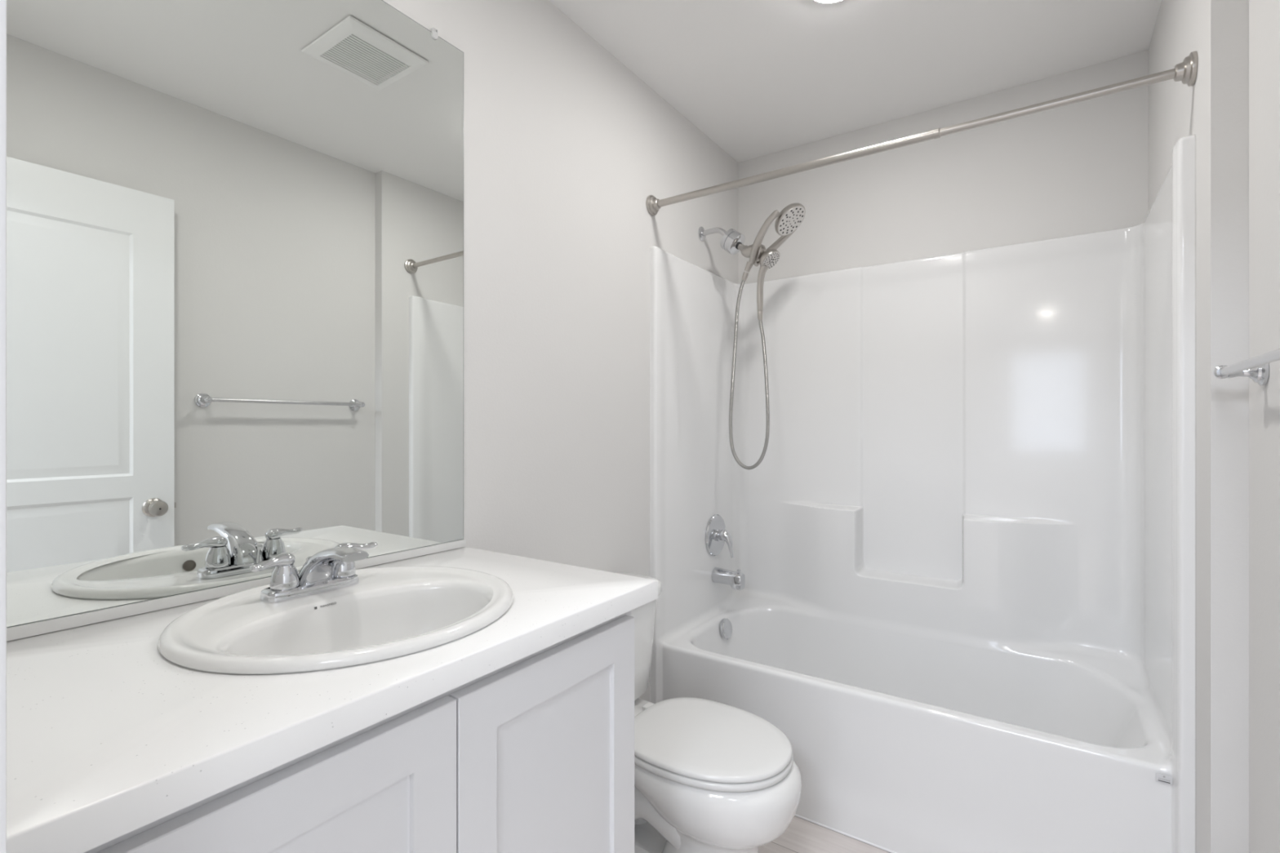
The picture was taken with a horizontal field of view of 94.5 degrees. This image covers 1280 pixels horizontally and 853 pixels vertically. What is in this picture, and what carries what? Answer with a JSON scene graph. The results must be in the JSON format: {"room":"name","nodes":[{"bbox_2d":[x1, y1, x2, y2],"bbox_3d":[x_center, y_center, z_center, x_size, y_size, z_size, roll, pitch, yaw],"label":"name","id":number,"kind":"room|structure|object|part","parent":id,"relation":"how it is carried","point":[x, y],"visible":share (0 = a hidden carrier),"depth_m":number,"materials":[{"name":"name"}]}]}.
{"room":"bathroom","nodes":[
{"label":"bathroom","id":0,"kind":"room"},
{"bbox_2d":[382,0,737,702],"bbox_3d":[-0.289,-0.002,1.754,0.110,2.440,2.685,0,0,34],"label":"wall","id":1,"kind":"structure","parent":0,"point":[566,148],"depth_m":1.74,"materials":[{"name":"paint"}]},
{"bbox_2d":[6,0,466,641],"bbox_3d":[-0.679,-0.314,1.079,0.011,1.214,0.890,0,0,34],"label":"wall mirror","id":2,"kind":"object","parent":1,"relation":"attached to","point":[235,228],"visible":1,"depth_m":1.02,"materials":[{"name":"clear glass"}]},
{"bbox_2d":[697,203,805,272],"bbox_3d":[0.433,-0.720,2.328,0.430,0.225,0.175,0,0,34],"label":"shower","id":3,"kind":"object","parent":1,"relation":"attached to","point":[789,219],"visible":0.94,"depth_m":2.28,"materials":[{"name":"silver metal"}]},
{"bbox_3d":[0.311,-0.781,2.410,0.124,0.059,0.021,0,0,34],"label":"shower arm","id":4,"kind":"part","parent":3,"relation":"part of","materials":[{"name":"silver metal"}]},
{"bbox_3d":[0.403,-0.710,2.347,0.043,0.042,0.029,0,0,34],"label":"ball stem","id":5,"kind":"part","parent":3,"relation":"part of","materials":[{"name":"silver metal"}]},
{"bbox_2d":[728,248,780,469],"bbox_3d":[0.444,-0.255,2.313,0.204,0.850,0.085,0,0,34],"label":"shower hose","id":6,"kind":"object","parent":3,"relation":"attached to","point":[769,258],"visible":1,"depth_m":2.29,"materials":[{"name":"silver metal"}]},
{"bbox_3d":[0.473,-0.538,2.292,0.036,0.176,0.050,0,0,-39],"label":"handle","id":7,"kind":"part","parent":6,"relation":"part of","materials":[{"name":"silver metal"}]},
{"bbox_2d":[645,50,1197,215],"bbox_3d":[0.638,-0.797,1.727,1.447,0.070,0.070,0,0,34],"label":"curtain rod","id":8,"kind":"object","parent":1,"relation":"attached to","point":[1185,72],"visible":1,"depth_m":1.59,"materials":[{"name":"silver metal"}]},
{"bbox_2d":[758,816,889,852],"bbox_3d":[0.376,1.268,1.298,1.723,0.100,2.685,0,0,34],"label":"floor","id":9,"kind":"structure","parent":0,"point":[802,836],"depth_m":1.73,"materials":[{"name":"brown wood"}]},
{"bbox_2d":[84,610,634,852],"bbox_3d":[-0.468,0.774,0.911,0.548,0.888,0.857,0,0,34],"label":"vanity cabinet","id":10,"kind":"object","parent":9,"relation":"on","point":[535,753],"visible":0.47,"depth_m":0.79,"materials":[{"name":"paint"}]},
{"bbox_3d":[-0.367,0.727,0.591,0.020,0.748,0.434,0,0,34],"label":"door","id":11,"kind":"part","parent":10,"relation":"part of","materials":[{"name":"paint"}]},
{"bbox_2d":[6,546,657,852],"bbox_3d":[-0.451,0.311,0.922,0.562,0.035,0.896,0,0,34],"label":"countertop","id":12,"kind":"structure","parent":10,"relation":"on","point":[108,738],"depth_m":0.64,"materials":[{"name":"white stone"}]},
{"bbox_2d":[158,565,513,674],"bbox_3d":[-0.449,0.361,0.942,0.474,0.168,0.494,0,0,34],"label":"sink","id":13,"kind":"object","parent":12,"relation":"in","point":[391,612],"visible":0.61,"depth_m":0.94,"materials":[{"name":"white ceramic"}]},
{"bbox_2d":[248,542,377,602],"bbox_3d":[-0.545,0.240,0.997,0.176,0.084,0.179,0,0,-19],"label":"faucet","id":14,"kind":"object","parent":13,"relation":"on","point":[334,568],"visible":1,"depth_m":0.98,"materials":[{"name":"silver metal"}]},
{"bbox_3d":[-0.598,0.221,0.962,0.032,0.024,0.069,0,0,34],"label":"lever","id":15,"kind":"part","parent":14,"relation":"part of","materials":[{"name":"silver metal"}]},
{"bbox_3d":[-0.564,0.274,1.018,0.056,0.016,0.154,0,0,34],"label":"plate","id":16,"kind":"part","parent":14,"relation":"part of","materials":[{"name":"silver metal"}]},
{"bbox_3d":[-0.517,0.239,0.990,0.155,0.081,0.062,0,0,34],"label":"spout","id":17,"kind":"part","parent":14,"relation":"part of","materials":[{"name":"silver metal"}]},
{"bbox_3d":[-0.518,0.221,1.078,0.032,0.024,0.074,0,0,34],"label":"lever","id":18,"kind":"part","parent":14,"relation":"part of","materials":[{"name":"silver metal"}]},
{"bbox_3d":[-0.130,0.727,0.936,0.020,0.748,0.398,0,0,34],"label":"door","id":19,"kind":"part","parent":10,"relation":"part of","materials":[{"name":"paint"}]},
{"bbox_2d":[617,572,801,852],"bbox_3d":[0.094,0.849,1.595,0.678,0.739,0.432,0,0,34],"label":"toilet","id":20,"kind":"object","parent":9,"relation":"on","point":[710,776],"visible":0.64,"depth_m":1.43,"materials":[{"name":"ceramic"}]},
{"bbox_3d":[-0.099,0.497,1.728,0.209,0.036,0.432,0,0,34],"label":"tank lid","id":21,"kind":"part","parent":20,"relation":"part of","materials":[{"name":"white ceramic"}]},
{"bbox_3d":[-0.106,0.669,1.732,0.194,0.307,0.406,0,0,34],"label":"tank","id":22,"kind":"part","parent":20,"relation":"part of","materials":[{"name":"white ceramic"}]},
{"bbox_3d":[0.177,0.804,1.538,0.430,0.018,0.363,0,0,34],"label":"lid","id":23,"kind":"part","parent":20,"relation":"part of","materials":[{"name":"plastic"}]},
{"bbox_3d":[0.177,0.824,1.538,0.433,0.018,0.366,0,0,34],"label":"seat","id":24,"kind":"part","parent":20,"relation":"part of","materials":[{"name":"plastic"}]},
{"bbox_2d":[649,134,1195,852],"bbox_3d":[0.842,0.285,2.024,1.448,1.870,0.739,0,0,34],"label":"bathtub","id":25,"kind":"object","parent":9,"relation":"on","point":[962,534],"visible":0.87,"depth_m":2.08,"materials":[{"name":"white plastic"}]},
{"bbox_2d":[705,514,733,557],"bbox_3d":[0.352,0.459,2.479,0.084,0.174,0.174,0,0,34],"label":"shower valve","id":26,"kind":"object","parent":25,"relation":"attached to","point":[716,534],"visible":1,"depth_m":2.46,"materials":[{"name":"silver metal"}]},
{"bbox_3d":[0.362,0.488,2.472,0.059,0.114,0.044,0,0,34],"label":"lever","id":27,"kind":"part","parent":26,"relation":"part of","materials":[{"name":"silver metal"}]},
{"bbox_3d":[0.356,0.834,2.442,0.032,0.081,0.083,0,0,34],"label":"overflow plate","id":28,"kind":"part","parent":25,"relation":"part of","materials":[{"name":"silver metal"}]},
{"bbox_2d":[711,567,745,590],"bbox_3d":[0.370,0.631,2.469,0.126,0.082,0.062,0,0,34],"label":"tub spout","id":29,"kind":"object","parent":25,"relation":"attached to","point":[735,580],"visible":1,"depth_m":2.44,"materials":[{"name":"silver metal"}]},
{"bbox_2d":[662,600,1172,768],"bbox_3d":[0.821,0.949,1.994,1.407,0.370,0.600,0,0,34],"label":"basin","id":30,"kind":"object","parent":25,"relation":"in","point":[846,691],"depth_m":1.94,"materials":[{"name":"white ceramic"}]},
{"bbox_2d":[548,0,1161,162],"bbox_3d":[0.376,-1.272,1.298,1.723,0.100,2.685,0,0,34],"label":"ceiling","id":31,"kind":"structure","parent":0,"point":[757,77],"depth_m":1.92,"materials":[{"name":"white paint"}]},
{"bbox_2d":[813,0,842,3],"bbox_3d":[0.533,-1.211,1.617,0.154,0.020,0.154,0,0,34],"label":"recessed light","id":32,"kind":"object","parent":31,"relation":"in","point":[817,1],"visible":1,"depth_m":1.68,"materials":[{"name":"plastic"}]},
{"bbox_2d":[737,49,1148,284],"bbox_3d":[1.082,-0.002,2.374,1.449,2.440,0.110,0,0,34],"label":"wall","id":33,"kind":"structure","parent":0,"point":[1082,167],"depth_m":2.21,"materials":[{"name":"paint"}]},
{"bbox_2d":[1148,0,1279,852],"bbox_3d":[1.018,-0.002,0.857,0.164,2.440,2.685,0,0,34],"label":"wall","id":34,"kind":"structure","parent":0,"point":[1232,107],"depth_m":1.17,"materials":[{"name":"paint"}]},
{"bbox_2d":[1213,348,1279,386],"bbox_3d":[0.934,-0.101,0.844,0.068,0.053,0.657,0,0,34],"label":"towel bar","id":35,"kind":"object","parent":34,"relation":"attached to","point":[1256,368],"visible":1,"depth_m":1.05,"materials":[{"name":"silver metal"}]},
{"bbox_3d":[1.105,-0.101,1.093,0.068,0.053,0.053,0,0,34],"label":"post","id":36,"kind":"part","parent":35,"relation":"part of","materials":[{"name":"silver metal"}]},
{"bbox_3d":[-0.352,-0.002,0.238,1.503,2.440,0.115,0,0,34],"label":"wall","id":37,"kind":"structure","parent":0,"visible":0},
{"bbox_2d":[0,0,6,852],"bbox_3d":[-0.366,0.161,0.327,0.060,2.115,0.014,0,0,34],"label":"trim","id":38,"kind":"structure","parent":37,"relation":"attached to","point":[2,2],"depth_m":0.31,"materials":[{"name":"paint"}]}
]}

